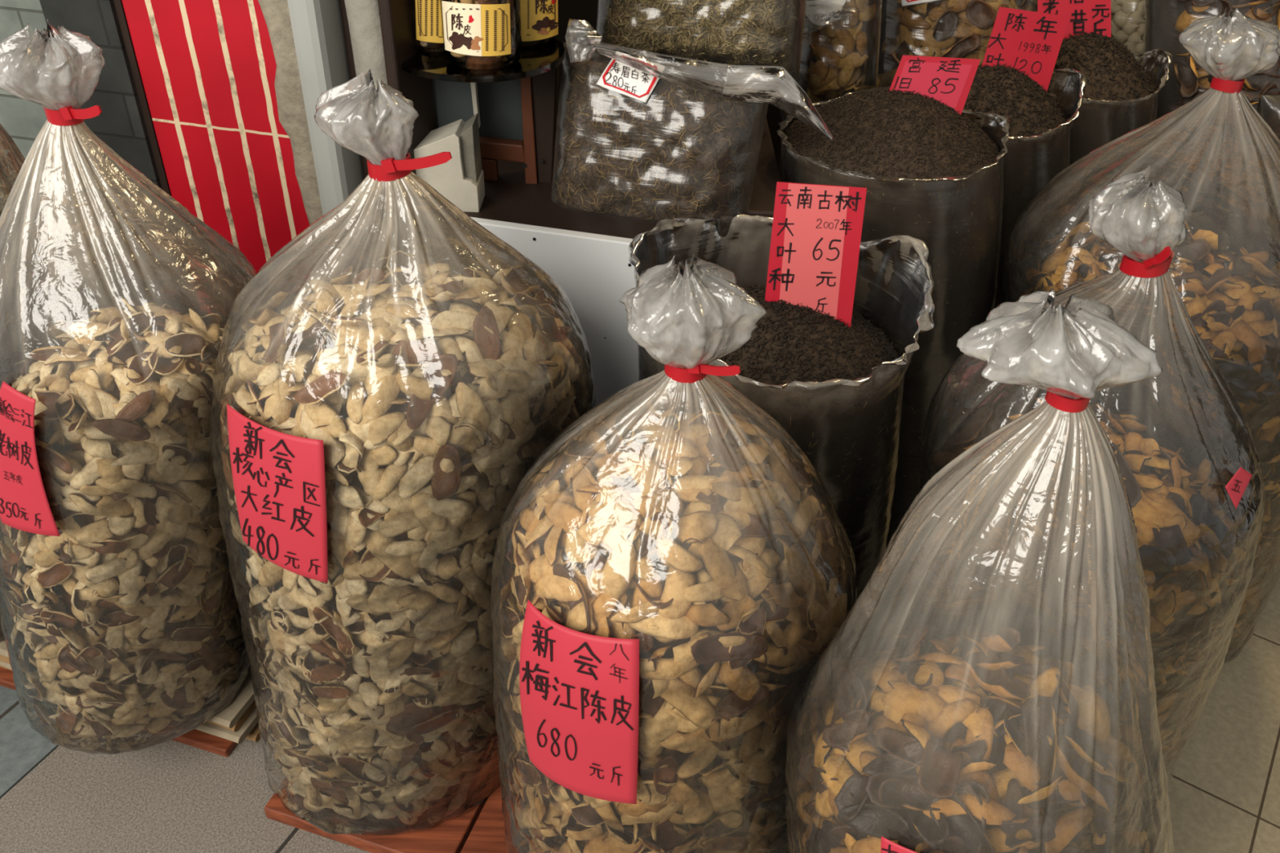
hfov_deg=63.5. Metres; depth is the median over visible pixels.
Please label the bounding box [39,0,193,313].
wall
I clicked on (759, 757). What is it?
peel
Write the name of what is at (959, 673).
peel
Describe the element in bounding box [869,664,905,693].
peel
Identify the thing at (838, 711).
peel
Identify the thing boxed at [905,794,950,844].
peel
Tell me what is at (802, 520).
peel
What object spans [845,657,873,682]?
peel
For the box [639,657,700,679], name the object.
peel
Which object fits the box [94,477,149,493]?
peel
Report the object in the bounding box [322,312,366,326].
peel
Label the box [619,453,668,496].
peel
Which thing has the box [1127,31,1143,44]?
bulb
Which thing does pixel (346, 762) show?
heap
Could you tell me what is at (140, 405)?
peel
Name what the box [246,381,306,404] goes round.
peel
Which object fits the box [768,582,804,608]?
peel
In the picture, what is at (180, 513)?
peel
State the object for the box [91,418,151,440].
peel
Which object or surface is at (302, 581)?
peel
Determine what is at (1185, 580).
peel
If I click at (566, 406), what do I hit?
peel
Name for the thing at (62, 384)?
peel
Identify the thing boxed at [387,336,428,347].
peel
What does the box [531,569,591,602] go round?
peel
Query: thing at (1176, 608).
peel
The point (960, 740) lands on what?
peel
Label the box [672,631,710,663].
peel
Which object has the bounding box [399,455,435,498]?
peel
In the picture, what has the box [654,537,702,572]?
peel
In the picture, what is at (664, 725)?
peel
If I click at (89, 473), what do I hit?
peel
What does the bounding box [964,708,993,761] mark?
peel
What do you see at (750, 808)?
peel
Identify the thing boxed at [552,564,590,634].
peel
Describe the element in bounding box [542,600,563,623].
peel
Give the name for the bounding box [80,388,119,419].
peel
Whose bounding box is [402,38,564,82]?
round tray
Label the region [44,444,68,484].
peel
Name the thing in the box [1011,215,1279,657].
heap
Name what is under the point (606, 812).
peel
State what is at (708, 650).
peel
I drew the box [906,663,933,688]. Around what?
peel
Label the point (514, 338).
peel
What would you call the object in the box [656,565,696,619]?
peel
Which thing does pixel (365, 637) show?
peel
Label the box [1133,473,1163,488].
peel
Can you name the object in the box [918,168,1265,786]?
plastic bag
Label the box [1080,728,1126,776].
peel
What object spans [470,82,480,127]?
strip
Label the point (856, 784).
peel
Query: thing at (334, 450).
peel
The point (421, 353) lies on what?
peel
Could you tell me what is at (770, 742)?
peel
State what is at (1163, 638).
peel
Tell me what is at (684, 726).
peel
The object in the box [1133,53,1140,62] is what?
bulb
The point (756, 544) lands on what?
peel
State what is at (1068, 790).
peel
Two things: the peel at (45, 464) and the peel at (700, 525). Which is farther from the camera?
the peel at (45, 464)
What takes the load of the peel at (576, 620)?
in the heap at (575, 828)
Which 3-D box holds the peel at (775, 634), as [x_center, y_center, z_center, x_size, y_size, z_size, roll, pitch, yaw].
[0.122,0.197,0.990,0.024,0.038,0.055,-23,43,-30]
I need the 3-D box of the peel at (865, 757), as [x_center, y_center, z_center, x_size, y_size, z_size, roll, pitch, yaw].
[0.202,0.296,0.886,0.017,0.014,0.046,-11,38,-16]
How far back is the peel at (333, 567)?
1.17 m
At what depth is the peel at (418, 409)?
1.08 m
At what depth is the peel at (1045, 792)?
0.85 m
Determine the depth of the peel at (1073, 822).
0.83 m
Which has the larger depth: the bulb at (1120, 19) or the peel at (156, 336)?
the bulb at (1120, 19)
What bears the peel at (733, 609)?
in the heap at (575, 828)
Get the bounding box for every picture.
[448,31,472,49]
[470,35,483,49]
[532,16,559,31]
[537,27,548,34]
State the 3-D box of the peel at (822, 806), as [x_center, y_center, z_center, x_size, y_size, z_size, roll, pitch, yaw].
[0.172,0.332,0.926,0.030,0.034,0.028,3,36,1]
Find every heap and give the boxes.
[0,250,76,627]
[0,295,248,746]
[220,240,584,825]
[420,40,444,47]
[450,0,515,64]
[499,391,847,852]
[554,57,764,254]
[596,0,797,82]
[640,282,902,598]
[785,85,999,546]
[795,0,876,102]
[795,622,1163,852]
[876,0,1037,88]
[926,397,1246,771]
[961,63,1069,401]
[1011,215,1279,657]
[1047,30,1156,232]
[1111,13,1142,43]
[1155,0,1279,189]
[1262,212,1278,268]
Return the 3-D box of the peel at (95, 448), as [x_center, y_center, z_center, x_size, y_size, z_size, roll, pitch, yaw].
[-0.633,0.025,1.206,0.064,0.032,0.019,17,39,20]
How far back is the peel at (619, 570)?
0.94 m
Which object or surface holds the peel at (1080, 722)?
on the heap at (1036, 828)
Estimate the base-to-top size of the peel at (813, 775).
0.046 m
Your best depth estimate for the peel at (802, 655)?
1.00 m
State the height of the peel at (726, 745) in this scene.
0.072 m
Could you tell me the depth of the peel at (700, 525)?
0.94 m
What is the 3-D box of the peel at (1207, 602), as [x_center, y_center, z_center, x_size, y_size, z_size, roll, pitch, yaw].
[0.610,0.176,1.139,0.030,0.035,0.058,-2,36,-5]
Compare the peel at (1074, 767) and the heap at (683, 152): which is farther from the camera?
the heap at (683, 152)
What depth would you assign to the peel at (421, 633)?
1.23 m
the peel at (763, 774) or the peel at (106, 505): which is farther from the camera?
the peel at (106, 505)
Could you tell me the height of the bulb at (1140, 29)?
0.031 m
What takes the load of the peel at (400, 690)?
in the heap at (346, 762)
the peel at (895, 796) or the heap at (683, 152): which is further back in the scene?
the heap at (683, 152)
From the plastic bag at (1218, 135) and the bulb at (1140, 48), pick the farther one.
the bulb at (1140, 48)
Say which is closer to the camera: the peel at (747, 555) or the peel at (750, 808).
the peel at (747, 555)
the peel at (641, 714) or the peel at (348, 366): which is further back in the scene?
the peel at (348, 366)
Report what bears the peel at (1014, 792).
on the heap at (1036, 828)
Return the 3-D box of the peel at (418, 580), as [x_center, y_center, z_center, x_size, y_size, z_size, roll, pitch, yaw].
[-0.265,0.169,1.190,0.066,0.030,0.023,29,44,32]
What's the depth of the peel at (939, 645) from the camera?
0.99 m
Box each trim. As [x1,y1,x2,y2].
[112,0,200,309]
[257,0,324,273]
[339,0,368,178]
[377,0,435,174]
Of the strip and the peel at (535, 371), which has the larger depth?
the strip
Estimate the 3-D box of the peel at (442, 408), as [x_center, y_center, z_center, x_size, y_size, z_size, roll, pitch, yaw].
[-0.217,-0.017,1.106,0.057,0.039,0.033,28,43,31]
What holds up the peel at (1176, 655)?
on the heap at (1173, 676)
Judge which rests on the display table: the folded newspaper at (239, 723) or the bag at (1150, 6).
the bag at (1150, 6)
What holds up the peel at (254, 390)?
in the heap at (346, 762)
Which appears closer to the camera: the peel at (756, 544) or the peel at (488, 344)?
the peel at (756, 544)
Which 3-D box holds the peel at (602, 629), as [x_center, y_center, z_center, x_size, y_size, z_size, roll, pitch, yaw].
[-0.037,0.182,0.975,0.017,0.031,0.068,0,36,-3]
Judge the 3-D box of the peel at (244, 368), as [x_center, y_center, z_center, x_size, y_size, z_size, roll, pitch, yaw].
[-0.430,-0.065,1.142,0.050,0.051,0.033,29,44,32]
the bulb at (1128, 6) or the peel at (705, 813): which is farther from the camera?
the bulb at (1128, 6)
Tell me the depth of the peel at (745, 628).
0.97 m
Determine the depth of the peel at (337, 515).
1.13 m
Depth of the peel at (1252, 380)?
1.39 m
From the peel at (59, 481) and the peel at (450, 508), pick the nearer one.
the peel at (450, 508)
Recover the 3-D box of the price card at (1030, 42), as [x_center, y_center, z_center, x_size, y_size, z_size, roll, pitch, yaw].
[0.650,-0.631,1.769,0.140,0.152,0.037,4,36,3]
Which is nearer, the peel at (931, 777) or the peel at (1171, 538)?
the peel at (931, 777)
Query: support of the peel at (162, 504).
in the heap at (126, 628)
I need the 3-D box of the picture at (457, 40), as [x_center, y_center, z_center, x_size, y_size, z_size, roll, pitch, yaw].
[-0.221,-0.473,1.272,0.036,0.023,0.003,17,39,20]
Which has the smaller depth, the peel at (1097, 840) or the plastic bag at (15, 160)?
the peel at (1097, 840)
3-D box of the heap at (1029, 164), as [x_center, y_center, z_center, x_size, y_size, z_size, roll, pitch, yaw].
[0.636,-0.271,2.024,0.348,0.868,0.259,-9,37,-15]
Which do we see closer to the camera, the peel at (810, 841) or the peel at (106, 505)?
the peel at (810, 841)
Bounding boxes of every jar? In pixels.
[415,0,444,53]
[440,0,522,70]
[502,0,559,46]
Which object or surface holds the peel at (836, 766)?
in the heap at (1036, 828)
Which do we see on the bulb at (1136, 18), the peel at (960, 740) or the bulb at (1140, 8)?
the bulb at (1140, 8)
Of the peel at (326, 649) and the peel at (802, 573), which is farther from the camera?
the peel at (326, 649)
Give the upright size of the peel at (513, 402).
0.049 m
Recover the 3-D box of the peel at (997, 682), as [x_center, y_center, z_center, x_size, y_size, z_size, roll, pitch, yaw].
[0.316,0.221,0.919,0.031,0.034,0.076,-9,37,-15]
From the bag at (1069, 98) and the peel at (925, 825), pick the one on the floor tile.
the bag at (1069, 98)
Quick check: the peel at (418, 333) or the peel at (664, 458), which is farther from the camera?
the peel at (418, 333)
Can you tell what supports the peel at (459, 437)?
in the heap at (346, 762)
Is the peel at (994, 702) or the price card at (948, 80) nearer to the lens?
the peel at (994, 702)
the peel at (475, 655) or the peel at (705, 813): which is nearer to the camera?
the peel at (705, 813)
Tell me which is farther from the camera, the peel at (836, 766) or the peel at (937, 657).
the peel at (937, 657)
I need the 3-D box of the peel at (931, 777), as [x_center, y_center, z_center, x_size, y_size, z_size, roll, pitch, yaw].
[0.245,0.284,0.849,0.032,0.021,0.047,16,38,18]
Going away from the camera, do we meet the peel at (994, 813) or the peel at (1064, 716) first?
the peel at (994, 813)
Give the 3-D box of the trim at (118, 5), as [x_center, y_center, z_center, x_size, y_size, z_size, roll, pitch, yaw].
[-0.671,-0.765,1.193,0.011,2.600,0.009,10,37,11]
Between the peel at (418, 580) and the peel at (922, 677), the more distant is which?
the peel at (418, 580)
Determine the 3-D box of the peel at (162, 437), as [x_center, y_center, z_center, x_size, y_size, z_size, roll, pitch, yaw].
[-0.559,0.014,1.236,0.043,0.032,0.017,-8,37,-14]
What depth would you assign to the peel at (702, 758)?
1.02 m
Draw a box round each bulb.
[1111,0,1121,13]
[1111,19,1120,36]
[1112,9,1130,27]
[1113,29,1128,44]
[1114,0,1126,5]
[1120,0,1138,14]
[1121,21,1138,35]
[1123,40,1137,57]
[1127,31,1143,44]
[1128,10,1145,24]
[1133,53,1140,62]
[1135,41,1144,54]
[1136,22,1145,35]
[1137,0,1145,16]
[1140,53,1144,64]
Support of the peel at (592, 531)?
in the heap at (575, 828)
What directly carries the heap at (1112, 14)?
in the bag
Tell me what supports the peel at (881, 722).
on the heap at (1036, 828)
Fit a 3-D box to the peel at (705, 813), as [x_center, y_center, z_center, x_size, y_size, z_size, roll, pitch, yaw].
[0.064,0.392,1.069,0.053,0.048,0.023,-26,44,-33]
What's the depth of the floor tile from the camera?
1.67 m
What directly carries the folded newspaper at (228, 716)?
on the folded newspaper
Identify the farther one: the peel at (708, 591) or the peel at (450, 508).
the peel at (450, 508)
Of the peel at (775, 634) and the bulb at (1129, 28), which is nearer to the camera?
the peel at (775, 634)
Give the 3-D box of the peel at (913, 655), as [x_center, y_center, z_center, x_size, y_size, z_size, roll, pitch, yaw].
[0.251,0.214,0.973,0.021,0.031,0.038,19,39,22]
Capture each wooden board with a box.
[0,666,237,756]
[264,760,498,852]
[460,783,506,852]
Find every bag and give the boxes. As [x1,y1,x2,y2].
[0,18,256,754]
[0,124,85,639]
[208,67,595,835]
[490,253,857,852]
[551,18,833,258]
[594,0,806,87]
[628,214,934,563]
[776,92,1009,387]
[785,288,1173,852]
[790,0,881,107]
[877,0,1037,75]
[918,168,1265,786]
[1002,8,1279,664]
[1008,68,1090,232]
[1048,48,1172,177]
[1144,0,1231,189]
[1245,95,1279,252]
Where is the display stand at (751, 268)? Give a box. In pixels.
[701,116,781,288]
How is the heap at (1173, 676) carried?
in the plastic bag at (1144, 300)
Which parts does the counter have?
panel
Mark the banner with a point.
(207, 68)
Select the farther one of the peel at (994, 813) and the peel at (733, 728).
the peel at (733, 728)
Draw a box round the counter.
[423,160,698,406]
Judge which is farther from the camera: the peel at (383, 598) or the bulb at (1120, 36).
the bulb at (1120, 36)
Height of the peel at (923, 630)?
0.023 m
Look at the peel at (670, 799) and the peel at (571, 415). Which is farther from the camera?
the peel at (571, 415)
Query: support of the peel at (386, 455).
in the heap at (346, 762)
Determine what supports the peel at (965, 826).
in the heap at (1036, 828)
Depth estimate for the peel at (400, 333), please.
1.11 m
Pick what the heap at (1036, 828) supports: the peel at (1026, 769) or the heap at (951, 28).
the peel at (1026, 769)
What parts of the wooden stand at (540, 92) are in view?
leg, rail, leg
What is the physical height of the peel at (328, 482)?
0.051 m
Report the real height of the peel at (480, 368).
0.036 m
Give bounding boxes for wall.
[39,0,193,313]
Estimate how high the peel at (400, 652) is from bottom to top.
0.051 m
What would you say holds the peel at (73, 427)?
in the heap at (126, 628)
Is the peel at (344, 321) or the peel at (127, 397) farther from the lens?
the peel at (127, 397)
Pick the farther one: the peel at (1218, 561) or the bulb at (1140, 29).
the bulb at (1140, 29)
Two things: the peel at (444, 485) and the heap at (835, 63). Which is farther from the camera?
the heap at (835, 63)
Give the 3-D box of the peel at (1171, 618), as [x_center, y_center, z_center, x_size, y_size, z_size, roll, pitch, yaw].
[0.557,0.209,1.129,0.064,0.042,0.025,-13,39,-20]
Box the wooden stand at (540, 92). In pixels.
[479,65,559,183]
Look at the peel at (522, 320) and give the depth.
1.17 m
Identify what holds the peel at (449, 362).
in the heap at (346, 762)
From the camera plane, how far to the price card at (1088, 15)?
1.96 m
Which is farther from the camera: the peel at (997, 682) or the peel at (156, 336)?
the peel at (156, 336)
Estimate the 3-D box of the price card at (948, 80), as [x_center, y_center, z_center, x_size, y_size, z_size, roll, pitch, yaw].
[0.423,-0.492,1.524,0.139,0.098,0.026,4,36,2]
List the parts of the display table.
leg, leg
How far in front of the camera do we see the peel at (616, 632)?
0.96 m
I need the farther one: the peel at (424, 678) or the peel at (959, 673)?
the peel at (424, 678)
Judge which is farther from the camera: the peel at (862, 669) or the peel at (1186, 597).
the peel at (1186, 597)
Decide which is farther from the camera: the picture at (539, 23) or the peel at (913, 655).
the picture at (539, 23)
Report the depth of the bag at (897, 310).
1.38 m
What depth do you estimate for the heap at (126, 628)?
1.33 m
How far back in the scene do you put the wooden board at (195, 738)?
1.64 m
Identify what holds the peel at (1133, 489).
on the heap at (1173, 676)
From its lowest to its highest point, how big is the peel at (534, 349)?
0.030 m
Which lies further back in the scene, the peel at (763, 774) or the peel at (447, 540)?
the peel at (447, 540)
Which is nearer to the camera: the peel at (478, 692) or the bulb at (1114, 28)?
the peel at (478, 692)
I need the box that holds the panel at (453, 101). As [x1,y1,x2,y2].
[431,79,474,128]
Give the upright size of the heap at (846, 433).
0.749 m
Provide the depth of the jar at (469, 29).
1.27 m
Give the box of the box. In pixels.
[413,113,484,212]
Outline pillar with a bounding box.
[344,0,387,159]
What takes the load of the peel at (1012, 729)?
on the heap at (1036, 828)
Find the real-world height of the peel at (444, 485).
0.070 m
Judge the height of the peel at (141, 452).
0.045 m
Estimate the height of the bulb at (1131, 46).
0.036 m
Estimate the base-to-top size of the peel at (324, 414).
0.030 m
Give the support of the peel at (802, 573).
in the heap at (575, 828)
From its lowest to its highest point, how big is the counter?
0.792 m
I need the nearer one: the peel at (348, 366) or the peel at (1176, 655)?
the peel at (348, 366)
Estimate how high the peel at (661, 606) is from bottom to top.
0.020 m
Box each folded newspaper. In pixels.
[0,639,254,728]
[0,654,255,732]
[0,661,257,743]
[0,665,260,742]
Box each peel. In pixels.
[34,389,75,420]
[38,454,82,482]
[41,474,65,498]
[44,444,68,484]
[47,375,70,393]
[54,386,79,407]
[55,387,87,433]
[68,493,106,516]
[69,457,104,490]
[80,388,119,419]
[80,435,119,459]
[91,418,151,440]
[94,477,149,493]
[94,494,133,517]
[109,440,159,466]
[114,391,137,416]
[115,390,155,422]
[121,463,145,479]
[128,379,160,401]
[143,330,173,344]
[154,422,186,448]
[155,488,200,519]
[155,495,170,524]
[160,454,190,484]
[164,521,187,542]
[166,483,192,525]
[179,460,214,480]
[200,381,213,402]
[231,353,271,382]
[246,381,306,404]
[247,380,271,417]
[248,416,293,432]
[255,362,284,386]
[280,316,329,344]
[281,428,291,435]
[289,354,312,382]
[293,311,322,346]
[293,369,346,405]
[294,403,305,437]
[296,574,318,596]
[300,408,344,469]
[304,400,346,437]
[306,373,323,408]
[308,640,348,668]
[311,355,368,382]
[317,698,347,717]
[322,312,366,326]
[324,480,330,500]
[325,500,367,537]
[327,550,359,582]
[333,283,395,324]
[333,475,364,508]
[339,440,365,472]
[342,416,373,440]
[342,556,383,580]
[343,317,386,351]
[344,507,367,547]
[351,314,367,324]
[355,350,384,370]
[355,630,398,648]
[357,368,399,426]
[357,456,386,499]
[358,303,394,321]
[361,411,406,445]
[362,444,397,466]
[363,484,413,513]
[364,353,396,396]
[364,528,419,578]
[367,582,413,613]
[378,684,402,696]
[381,577,413,586]
[382,551,422,568]
[386,430,413,451]
[386,701,433,736]
[387,325,409,342]
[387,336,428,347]
[387,634,416,671]
[392,338,440,366]
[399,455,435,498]
[400,573,432,586]
[406,328,450,340]
[406,393,432,429]
[411,669,438,683]
[412,482,448,531]
[413,620,437,640]
[418,314,436,323]
[418,353,457,404]
[418,601,471,631]
[422,527,465,553]
[425,416,451,445]
[426,280,463,302]
[427,395,459,424]
[427,497,474,519]
[429,652,461,692]
[431,444,462,500]
[435,554,460,580]
[446,417,482,448]
[447,491,478,530]
[448,301,478,341]
[454,641,493,666]
[455,381,491,438]
[457,663,493,685]
[458,507,504,542]
[467,358,503,377]
[468,685,485,700]
[471,369,531,401]
[471,420,535,475]
[471,525,497,553]
[473,306,500,359]
[485,398,504,448]
[485,466,504,495]
[496,359,546,382]
[499,390,529,421]
[501,324,524,354]
[506,311,533,341]
[513,546,535,582]
[523,331,546,365]
[524,515,554,550]
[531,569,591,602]
[533,328,580,382]
[535,478,561,515]
[538,409,557,442]
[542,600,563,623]
[544,499,589,533]
[545,352,564,386]
[551,395,576,432]
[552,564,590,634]
[564,524,599,577]
[565,395,577,421]
[565,595,596,634]
[576,484,634,502]
[577,515,613,546]
[580,420,643,459]
[582,551,627,609]
[593,616,610,637]
[595,803,624,833]
[597,539,637,599]
[603,523,633,550]
[609,600,662,622]
[610,602,641,657]
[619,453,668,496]
[620,800,683,825]
[628,613,698,639]
[632,563,673,609]
[638,711,653,719]
[638,720,664,757]
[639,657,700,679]
[639,679,663,717]
[639,774,694,806]
[640,700,679,743]
[650,488,684,523]
[650,677,718,729]
[652,437,693,475]
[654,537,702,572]
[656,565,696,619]
[663,702,701,732]
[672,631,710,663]
[673,511,716,544]
[674,473,728,502]
[675,741,720,778]
[682,786,716,824]
[684,580,724,602]
[684,603,729,626]
[691,632,768,664]
[693,433,717,464]
[695,491,720,504]
[695,720,726,742]
[699,539,736,589]
[704,714,738,751]
[710,502,773,537]
[710,513,741,550]
[715,594,757,632]
[716,661,762,702]
[717,693,771,739]
[717,746,766,766]
[720,557,749,610]
[722,480,785,515]
[725,544,773,577]
[726,792,764,848]
[736,756,784,783]
[737,595,788,635]
[739,515,766,568]
[741,559,777,582]
[757,723,782,767]
[763,716,788,736]
[764,622,788,655]
[764,643,809,674]
[768,438,801,502]
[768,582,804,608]
[771,537,794,584]
[787,542,814,591]
[789,499,812,543]
[795,789,835,829]
[802,822,823,852]
[805,765,828,794]
[813,717,864,768]
[813,789,834,818]
[818,753,856,796]
[819,745,831,764]
[821,690,837,724]
[822,708,873,746]
[828,789,846,825]
[828,825,867,839]
[830,683,854,725]
[834,774,868,821]
[836,802,909,840]
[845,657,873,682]
[859,751,879,777]
[862,736,939,775]
[865,687,903,724]
[865,771,940,810]
[867,657,899,688]
[868,711,897,734]
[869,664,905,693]
[880,680,947,723]
[881,624,928,658]
[887,648,908,674]
[893,644,919,662]
[900,719,930,750]
[902,652,964,666]
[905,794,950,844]
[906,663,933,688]
[913,660,944,689]
[917,740,962,799]
[922,791,1016,825]
[925,638,952,654]
[925,697,975,739]
[928,786,995,852]
[937,684,990,710]
[943,663,980,688]
[948,736,970,791]
[959,635,991,657]
[961,651,1031,699]
[961,702,998,743]
[962,759,1001,804]
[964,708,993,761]
[965,626,1021,653]
[973,653,1024,670]
[979,695,1021,719]
[1003,742,1048,792]
[1004,706,1030,756]
[1005,777,1023,828]
[1016,774,1062,804]
[1019,666,1061,706]
[1020,697,1057,786]
[1035,694,1078,727]
[1042,806,1094,852]
[1046,732,1119,813]
[1056,705,1084,733]
[1057,777,1098,806]
[1062,721,1109,771]
[1075,691,1110,743]
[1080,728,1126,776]
[1080,790,1106,838]
[1085,761,1135,806]
[1092,832,1106,844]
[1110,441,1142,506]
[1124,761,1146,831]
[1131,497,1163,528]
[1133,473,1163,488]
[1142,484,1169,496]
[1144,490,1200,541]
[1149,581,1195,606]
[1149,604,1175,626]
[1152,524,1191,566]
[1152,570,1200,591]
[1159,633,1186,657]
[1159,635,1195,648]
[1166,486,1209,515]
[1173,589,1195,613]
[1188,544,1212,589]
[1191,581,1211,609]
[1193,569,1208,607]
[1200,337,1230,360]
[1206,530,1251,582]
[1226,379,1249,404]
[1227,317,1263,373]
[1231,360,1279,389]
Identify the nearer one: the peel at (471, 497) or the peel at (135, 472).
the peel at (471, 497)
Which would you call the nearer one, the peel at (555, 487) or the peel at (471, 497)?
the peel at (555, 487)
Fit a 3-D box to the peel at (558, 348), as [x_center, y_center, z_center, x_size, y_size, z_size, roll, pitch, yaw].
[-0.098,-0.083,1.202,0.059,0.069,0.029,-11,38,-17]
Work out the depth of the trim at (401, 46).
1.32 m
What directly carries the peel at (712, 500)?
in the heap at (575, 828)
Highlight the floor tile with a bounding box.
[1167,204,1279,852]
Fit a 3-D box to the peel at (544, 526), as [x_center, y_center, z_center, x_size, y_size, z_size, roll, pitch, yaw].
[-0.089,0.098,1.024,0.027,0.028,0.075,19,39,22]
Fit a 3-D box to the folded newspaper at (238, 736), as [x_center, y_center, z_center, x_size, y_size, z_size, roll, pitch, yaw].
[-0.959,0.319,1.805,0.822,0.014,0.304,12,37,14]
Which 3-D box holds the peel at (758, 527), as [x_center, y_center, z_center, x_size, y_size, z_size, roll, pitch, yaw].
[0.095,0.089,0.967,0.063,0.019,0.028,12,37,13]
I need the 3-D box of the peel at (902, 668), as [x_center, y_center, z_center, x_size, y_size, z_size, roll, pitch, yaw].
[0.247,0.233,0.999,0.032,0.030,0.080,19,39,22]
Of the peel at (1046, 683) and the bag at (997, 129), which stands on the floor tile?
the bag at (997, 129)
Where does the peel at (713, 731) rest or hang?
in the heap at (575, 828)
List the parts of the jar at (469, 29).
pale panel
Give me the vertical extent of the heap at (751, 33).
0.236 m
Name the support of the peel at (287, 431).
in the heap at (346, 762)
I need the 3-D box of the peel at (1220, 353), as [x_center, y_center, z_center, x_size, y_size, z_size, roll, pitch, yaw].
[0.768,-0.101,1.394,0.066,0.024,0.016,31,45,34]
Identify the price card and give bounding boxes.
[764,182,866,328]
[888,55,980,115]
[981,6,1069,91]
[1037,0,1111,39]
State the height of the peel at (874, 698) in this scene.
0.031 m
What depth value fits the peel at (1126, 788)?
0.86 m
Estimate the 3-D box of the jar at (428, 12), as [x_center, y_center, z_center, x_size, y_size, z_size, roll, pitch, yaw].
[-0.273,-0.591,1.322,0.103,0.198,0.103,27,43,31]
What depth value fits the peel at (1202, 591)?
1.10 m
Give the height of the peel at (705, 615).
0.037 m
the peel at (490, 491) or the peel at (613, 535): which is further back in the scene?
the peel at (490, 491)
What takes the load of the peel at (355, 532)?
in the heap at (346, 762)
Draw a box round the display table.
[766,72,1246,257]
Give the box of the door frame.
[287,0,364,266]
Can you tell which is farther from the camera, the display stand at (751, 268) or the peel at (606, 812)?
the display stand at (751, 268)
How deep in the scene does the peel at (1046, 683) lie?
0.93 m
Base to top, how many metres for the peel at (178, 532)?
0.066 m
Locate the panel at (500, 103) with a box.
[476,79,523,140]
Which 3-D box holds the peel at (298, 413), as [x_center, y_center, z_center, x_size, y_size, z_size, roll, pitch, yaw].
[-0.359,-0.001,1.113,0.028,0.051,0.061,-3,36,-7]
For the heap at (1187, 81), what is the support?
in the bag at (1150, 6)
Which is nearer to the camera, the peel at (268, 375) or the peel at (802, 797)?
the peel at (802, 797)
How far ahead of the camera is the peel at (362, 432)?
1.08 m
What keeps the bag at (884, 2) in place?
on the display table
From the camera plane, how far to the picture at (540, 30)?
1.37 m
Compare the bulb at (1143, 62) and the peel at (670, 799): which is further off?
the bulb at (1143, 62)
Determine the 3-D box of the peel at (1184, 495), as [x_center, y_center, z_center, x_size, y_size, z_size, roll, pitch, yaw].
[0.615,0.083,1.178,0.068,0.023,0.029,18,39,20]
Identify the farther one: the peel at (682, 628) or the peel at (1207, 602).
the peel at (1207, 602)
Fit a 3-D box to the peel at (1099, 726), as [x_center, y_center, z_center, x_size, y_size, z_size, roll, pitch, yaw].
[0.408,0.264,0.932,0.034,0.025,0.047,1,36,-2]
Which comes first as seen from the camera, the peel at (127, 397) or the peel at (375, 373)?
the peel at (375, 373)
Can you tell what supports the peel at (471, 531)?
in the heap at (346, 762)
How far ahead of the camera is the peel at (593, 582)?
0.96 m
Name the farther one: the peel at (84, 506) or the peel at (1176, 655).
the peel at (84, 506)
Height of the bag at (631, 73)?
0.320 m
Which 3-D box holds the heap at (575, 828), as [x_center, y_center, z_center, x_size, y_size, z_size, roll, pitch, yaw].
[0.034,0.336,1.209,0.402,0.788,0.346,2,36,0]
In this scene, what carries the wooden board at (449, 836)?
on the floor
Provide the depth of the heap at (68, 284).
1.40 m
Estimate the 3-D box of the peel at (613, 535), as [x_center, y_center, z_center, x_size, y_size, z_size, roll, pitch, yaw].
[-0.021,0.105,0.957,0.017,0.041,0.048,-25,44,-32]
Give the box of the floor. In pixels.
[0,256,698,852]
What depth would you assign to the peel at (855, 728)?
0.90 m
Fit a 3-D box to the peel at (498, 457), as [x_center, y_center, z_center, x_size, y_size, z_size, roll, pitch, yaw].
[-0.149,0.023,1.140,0.081,0.050,0.027,-22,42,-29]
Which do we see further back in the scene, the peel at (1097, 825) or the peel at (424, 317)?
the peel at (424, 317)
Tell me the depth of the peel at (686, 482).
0.98 m
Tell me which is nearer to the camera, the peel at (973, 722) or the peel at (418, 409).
the peel at (973, 722)
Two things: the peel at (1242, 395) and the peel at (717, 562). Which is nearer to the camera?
the peel at (717, 562)
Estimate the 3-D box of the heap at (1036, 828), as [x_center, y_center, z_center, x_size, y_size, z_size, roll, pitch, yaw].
[0.342,0.529,1.084,0.413,0.697,0.307,10,37,12]
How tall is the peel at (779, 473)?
0.037 m
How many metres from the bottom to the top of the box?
0.130 m
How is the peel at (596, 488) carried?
in the heap at (575, 828)
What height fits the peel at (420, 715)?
0.046 m
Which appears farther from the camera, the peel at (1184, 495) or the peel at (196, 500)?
the peel at (196, 500)
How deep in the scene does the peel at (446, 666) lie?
1.29 m
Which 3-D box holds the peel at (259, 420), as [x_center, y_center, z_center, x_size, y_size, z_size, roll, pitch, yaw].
[-0.401,0.004,1.121,0.068,0.035,0.016,7,36,7]
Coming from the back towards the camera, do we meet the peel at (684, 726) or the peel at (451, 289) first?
the peel at (451, 289)
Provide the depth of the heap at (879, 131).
1.50 m
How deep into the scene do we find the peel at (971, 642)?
0.95 m
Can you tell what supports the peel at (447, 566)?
in the heap at (346, 762)
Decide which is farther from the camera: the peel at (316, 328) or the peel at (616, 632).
the peel at (316, 328)
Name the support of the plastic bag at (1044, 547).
on the floor tile
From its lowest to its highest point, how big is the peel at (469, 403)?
0.068 m
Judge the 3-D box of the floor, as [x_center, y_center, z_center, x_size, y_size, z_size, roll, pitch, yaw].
[-0.981,0.580,1.583,4.372,0.050,6.000,16,38,19]

